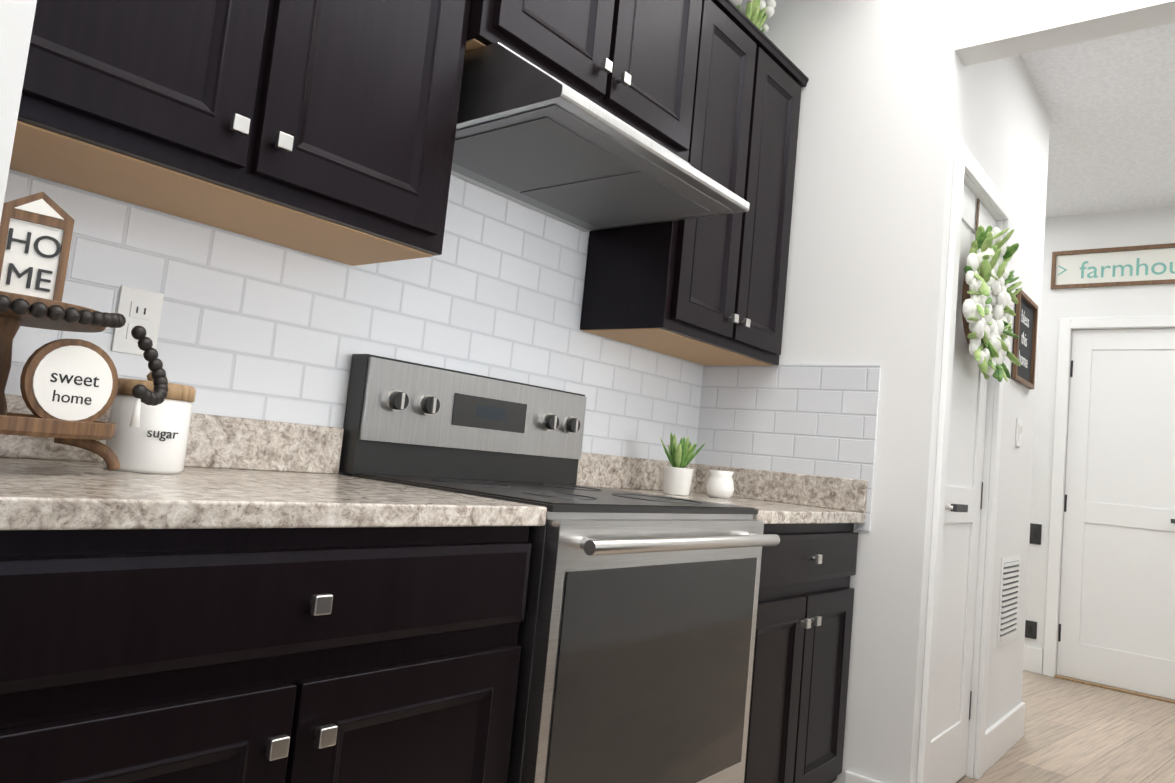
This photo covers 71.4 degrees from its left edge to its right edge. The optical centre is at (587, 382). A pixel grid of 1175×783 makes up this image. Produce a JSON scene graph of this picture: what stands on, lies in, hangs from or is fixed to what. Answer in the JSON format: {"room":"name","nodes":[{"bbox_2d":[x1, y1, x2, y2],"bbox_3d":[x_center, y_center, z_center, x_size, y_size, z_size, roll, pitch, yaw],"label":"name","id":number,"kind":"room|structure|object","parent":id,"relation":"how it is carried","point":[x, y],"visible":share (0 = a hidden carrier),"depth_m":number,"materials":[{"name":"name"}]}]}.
{"room":"kitchen","nodes":[
{"label":"kitchen","id":0,"kind":"room"},
{"bbox_2d":[0,0,36,221],"bbox_3d":[-0.785,-0.364,0.883,0.760,2.740,0.110,1,-6,39],"label":"wall","id":1,"kind":"structure","parent":0,"point":[16,20],"depth_m":0.67,"materials":[{"name":"white paint"}]},
{"bbox_2d":[731,0,1174,217],"bbox_3d":[1.876,-2.597,3.254,8.200,2.620,11.600,1,-6,39],"label":"ceiling","id":2,"kind":"structure","parent":0,"point":[1109,103],"depth_m":3.70,"materials":[{"name":"white paint"}]},
{"bbox_2d":[740,0,1174,782],"bbox_3d":[1.359,-0.031,2.282,2.570,2.740,0.120,1,-6,39],"label":"wall","id":3,"kind":"structure","parent":0,"point":[879,127],"depth_m":2.56,"materials":[{"name":"white paint"}]},
{"bbox_2d":[960,55,1049,777],"bbox_3d":[1.506,0.058,3.122,0.120,2.740,1.380,1,-6,39],"label":"wall","id":4,"kind":"structure","parent":0,"point":[1005,129],"depth_m":3.26,"materials":[{"name":"white paint"}]},
{"bbox_2d":[844,646,1042,782],"bbox_3d":[1.589,1.291,2.139,1.980,0.140,5.470,1,-6,39],"label":"baseboard","id":5,"kind":"structure","parent":4,"relation":"attached to","point":[1004,734],"depth_m":3.23,"materials":[{"name":"white wood"}]},
{"bbox_2d":[929,183,996,782],"bbox_3d":[1.269,0.353,2.771,0.099,2.024,0.602,1,-6,39],"label":"pantry door","id":6,"kind":"structure","parent":4,"relation":"in","point":[954,650],"depth_m":2.81,"materials":[{"name":"white wood"}]},
{"bbox_2d":[962,199,1021,381],"bbox_3d":[1.389,-0.327,2.799,0.127,0.636,0.551,1,-6,39],"label":"wreath","id":7,"kind":"object","parent":6,"relation":"hanging from","point":[988,312],"visible":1,"depth_m":2.71,"materials":[{"name":"green"}]},
{"bbox_2d":[917,140,1012,782],"bbox_3d":[1.244,0.325,2.795,0.138,2.102,0.734,1,-6,39],"label":"door frame","id":8,"kind":"structure","parent":4,"relation":"attached to","point":[966,162],"depth_m":2.72,"materials":[{"name":"white wood"}]},
{"bbox_2d":[997,555,1020,646],"bbox_3d":[1.694,0.867,3.274,0.010,0.340,0.320,1,-6,39],"label":"air vent","id":9,"kind":"object","parent":4,"relation":"in","point":[1009,599],"visible":0.98,"depth_m":3.25,"materials":[{"name":"white metal"}]},
{"bbox_2d":[1015,418,1021,446],"bbox_3d":[1.766,0.204,3.340,0.012,0.116,0.072,1,-6,39],"label":"switch plate","id":10,"kind":"object","parent":4,"relation":"attached to","point":[1018,432],"visible":1,"depth_m":3.33,"materials":[{"name":"white plastic"}]},
{"bbox_2d":[1011,289,1037,388],"bbox_3d":[1.806,-0.173,3.371,0.018,0.360,0.350,1,-6,39],"label":"chalkboard sign","id":11,"kind":"object","parent":4,"relation":"attached to","point":[1025,329],"visible":1,"depth_m":3.38,"materials":[{"name":"grey wood"}]},
{"bbox_2d":[956,670,1174,782],"bbox_3d":[1.480,1.448,2.897,8.200,0.060,11.600,1,-6,39],"label":"floor","id":12,"kind":"structure","parent":0,"point":[1075,732],"depth_m":3.55,"materials":[{"name":"brown wood"}]},
{"bbox_2d":[0,526,531,782],"bbox_3d":[-0.614,0.618,1.204,0.640,0.882,0.845,1,-6,39],"label":"base cabinet","id":13,"kind":"object","parent":12,"relation":"on","point":[323,655],"visible":0.96,"depth_m":1.00,"materials":[{"name":"black wood"}]},
{"bbox_2d":[0,394,546,529],"bbox_3d":[-0.570,0.115,1.254,0.625,0.132,0.847,1,-6,39],"label":"countertop","id":14,"kind":"structure","parent":13,"relation":"on","point":[237,472],"depth_m":1.18,"materials":[{"name":"stone"}]},
{"bbox_2d":[0,291,119,470],"bbox_3d":[-0.792,-0.003,1.093,0.302,0.216,0.290,1,-6,39],"label":"tiered tray","id":15,"kind":"object","parent":14,"relation":"on","point":[83,435],"visible":0.88,"depth_m":1.08,"materials":[{"name":"brown wood"}]},
{"bbox_2d":[0,192,74,301],"bbox_3d":[-0.753,-0.178,1.107,0.029,0.162,0.082,1,-7,45],"label":"sign","id":16,"kind":"object","parent":15,"relation":"on","point":[36,231],"visible":0.88,"depth_m":1.10,"materials":[{"name":"white paint"}]},
{"bbox_2d":[20,339,117,421],"bbox_3d":[-0.689,0.000,1.090,0.028,0.118,0.118,3,-6,31],"label":"decor","id":17,"kind":"object","parent":15,"relation":"on","point":[70,379],"visible":0.98,"depth_m":1.08,"materials":[{"name":"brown wood"}]},
{"bbox_2d":[0,295,167,426],"bbox_3d":[-0.699,-0.031,1.062,0.105,0.157,0.322,1,-6,39],"label":"bead garland","id":18,"kind":"object","parent":15,"relation":"on","point":[140,392],"visible":1,"depth_m":1.14,"materials":[{"name":"matte black painted wood"}]},
{"bbox_2d":[103,371,195,473],"bbox_3d":[-0.698,0.060,1.305,0.118,0.160,0.118,1,-6,39],"label":"canister","id":19,"kind":"object","parent":14,"relation":"on","point":[156,441],"visible":0.9,"depth_m":1.26,"materials":[{"name":"white ceramic"}]},
{"bbox_2d":[339,354,779,782],"bbox_3d":[-0.069,0.576,1.816,0.702,1.178,0.750,1,-6,39],"label":"range","id":20,"kind":"object","parent":12,"relation":"on","point":[636,634],"visible":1,"depth_m":1.67,"materials":[{"name":"silver metal"}]},
{"bbox_2d":[744,523,857,782],"bbox_3d":[0.354,0.818,2.397,0.640,0.882,0.718,1,-6,39],"label":"base cabinet","id":21,"kind":"object","parent":12,"relation":"on","point":[798,701],"visible":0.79,"depth_m":2.22,"materials":[{"name":"black wood"}]},
{"bbox_2d":[576,452,867,523],"bbox_3d":[0.396,0.315,2.446,0.625,0.132,0.720,1,-6,39],"label":"countertop","id":22,"kind":"structure","parent":21,"relation":"on","point":[774,497],"depth_m":2.57,"materials":[{"name":"stone"}]},
{"bbox_2d":[660,433,704,495],"bbox_3d":[0.277,0.246,2.490,0.130,0.189,0.110,1,-6,39],"label":"succulent pot","id":23,"kind":"object","parent":22,"relation":"on","point":[677,477],"visible":1,"depth_m":2.46,"materials":[{"name":"white ceramic"}]},
{"bbox_2d":[706,470,733,498],"bbox_3d":[0.427,0.322,2.590,0.090,0.085,0.112,1,-6,39],"label":"creamer pitcher","id":24,"kind":"object","parent":22,"relation":"on","point":[719,484],"visible":1,"depth_m":2.55,"materials":[{"name":"white ceramic"}]},
{"bbox_2d":[1024,206,1174,672],"bbox_3d":[4.449,0.389,3.601,4.530,2.740,0.120,1,-6,39],"label":"wall","id":25,"kind":"structure","parent":0,"point":[1145,226],"depth_m":4.87,"materials":[{"name":"white paint"}]},
{"bbox_2d":[1025,620,1036,638],"bbox_3d":[2.615,1.457,4.823,0.064,0.100,0.010,1,-6,39],"label":"outlet","id":26,"kind":"object","parent":25,"relation":"attached to","point":[1031,626],"depth_m":4.82,"materials":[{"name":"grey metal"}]},
{"bbox_2d":[1029,523,1041,544],"bbox_3d":[2.670,0.902,4.872,0.064,0.120,0.010,1,-6,39],"label":"light switch","id":27,"kind":"object","parent":25,"relation":"attached to","point":[1035,529],"depth_m":4.87,"materials":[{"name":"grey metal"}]},
{"bbox_2d":[1042,315,1174,703],"bbox_3d":[3.110,0.670,4.620,0.844,2.102,0.150,1,-6,39],"label":"door frame","id":28,"kind":"structure","parent":25,"relation":"attached to","point":[1067,326],"depth_m":4.80,"materials":[{"name":"white wood"}]},
{"bbox_2d":[1051,243,1174,289],"bbox_3d":[3.197,-0.675,4.699,0.930,0.230,0.022,1,-6,39],"label":"sign","id":29,"kind":"object","parent":25,"relation":"attached to","point":[1126,266],"visible":1,"depth_m":4.79,"materials":[{"name":"white wood"}]},
{"bbox_2d":[1057,328,1174,699],"bbox_3d":[3.089,0.693,4.595,0.712,2.024,0.099,1,-6,39],"label":"end door","id":30,"kind":"structure","parent":25,"relation":"in","point":[1117,613],"depth_m":4.65,"materials":[{"name":"white wood"}]},
{"bbox_3d":[-1.189,-0.386,1.083,0.120,2.740,5.000,1,-6,39],"label":"wall","id":31,"kind":"structure","parent":0,"visible":0},
{"bbox_2d":[9,0,470,265],"bbox_3d":[-0.595,-0.807,1.418,0.341,1.011,0.831,1,-6,39],"label":"upper cabinet","id":32,"kind":"object","parent":31,"relation":"attached to","point":[326,129],"visible":0.96,"depth_m":1.33,"materials":[{"name":"brown wood"}]},
{"bbox_2d":[4,169,880,530],"bbox_3d":[-0.066,-0.177,1.861,0.647,0.960,2.345,1,-6,39],"label":"tile backsplash","id":33,"kind":"structure","parent":31,"relation":"attached to","point":[250,327],"depth_m":2.01,"materials":[{"name":"white tile"}]},
{"bbox_2d":[111,285,163,355],"bbox_3d":[-0.799,-0.108,1.454,0.009,0.116,0.072,1,-6,39],"label":"outlet","id":34,"kind":"object","parent":33,"relation":"attached to","point":[139,307],"visible":0.69,"depth_m":1.45,"materials":[{"name":"white plastic"}]},
{"bbox_2d":[465,0,701,161],"bbox_3d":[-0.037,-1.094,2.066,0.376,0.906,0.846,1,-6,39],"label":"upper cabinet","id":35,"kind":"object","parent":31,"relation":"attached to","point":[632,63],"visible":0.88,"depth_m":1.96,"materials":[{"name":"brown wood"}]},
{"bbox_2d":[451,42,749,231],"bbox_3d":[-0.021,-0.561,1.969,0.541,0.160,0.734,1,-6,39],"label":"range hood","id":36,"kind":"object","parent":35,"relation":"attached to","point":[530,135],"visible":0.96,"depth_m":1.81,"materials":[{"name":"silver metal"}]},
{"bbox_2d":[580,0,808,365],"bbox_3d":[0.380,-0.606,2.620,0.341,1.011,0.710,1,-6,39],"label":"upper cabinet","id":37,"kind":"object","parent":31,"relation":"attached to","point":[710,290],"visible":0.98,"depth_m":2.45,"materials":[{"name":"brown wood"}]},
{"bbox_2d":[733,0,775,32],"bbox_3d":[0.544,-1.219,2.854,0.225,0.277,0.225,1,-6,39],"label":"potted plant","id":38,"kind":"object","parent":37,"relation":"on","point":[757,13],"visible":0.25,"depth_m":2.79,"materials":[{"name":"plant"}]}
]}

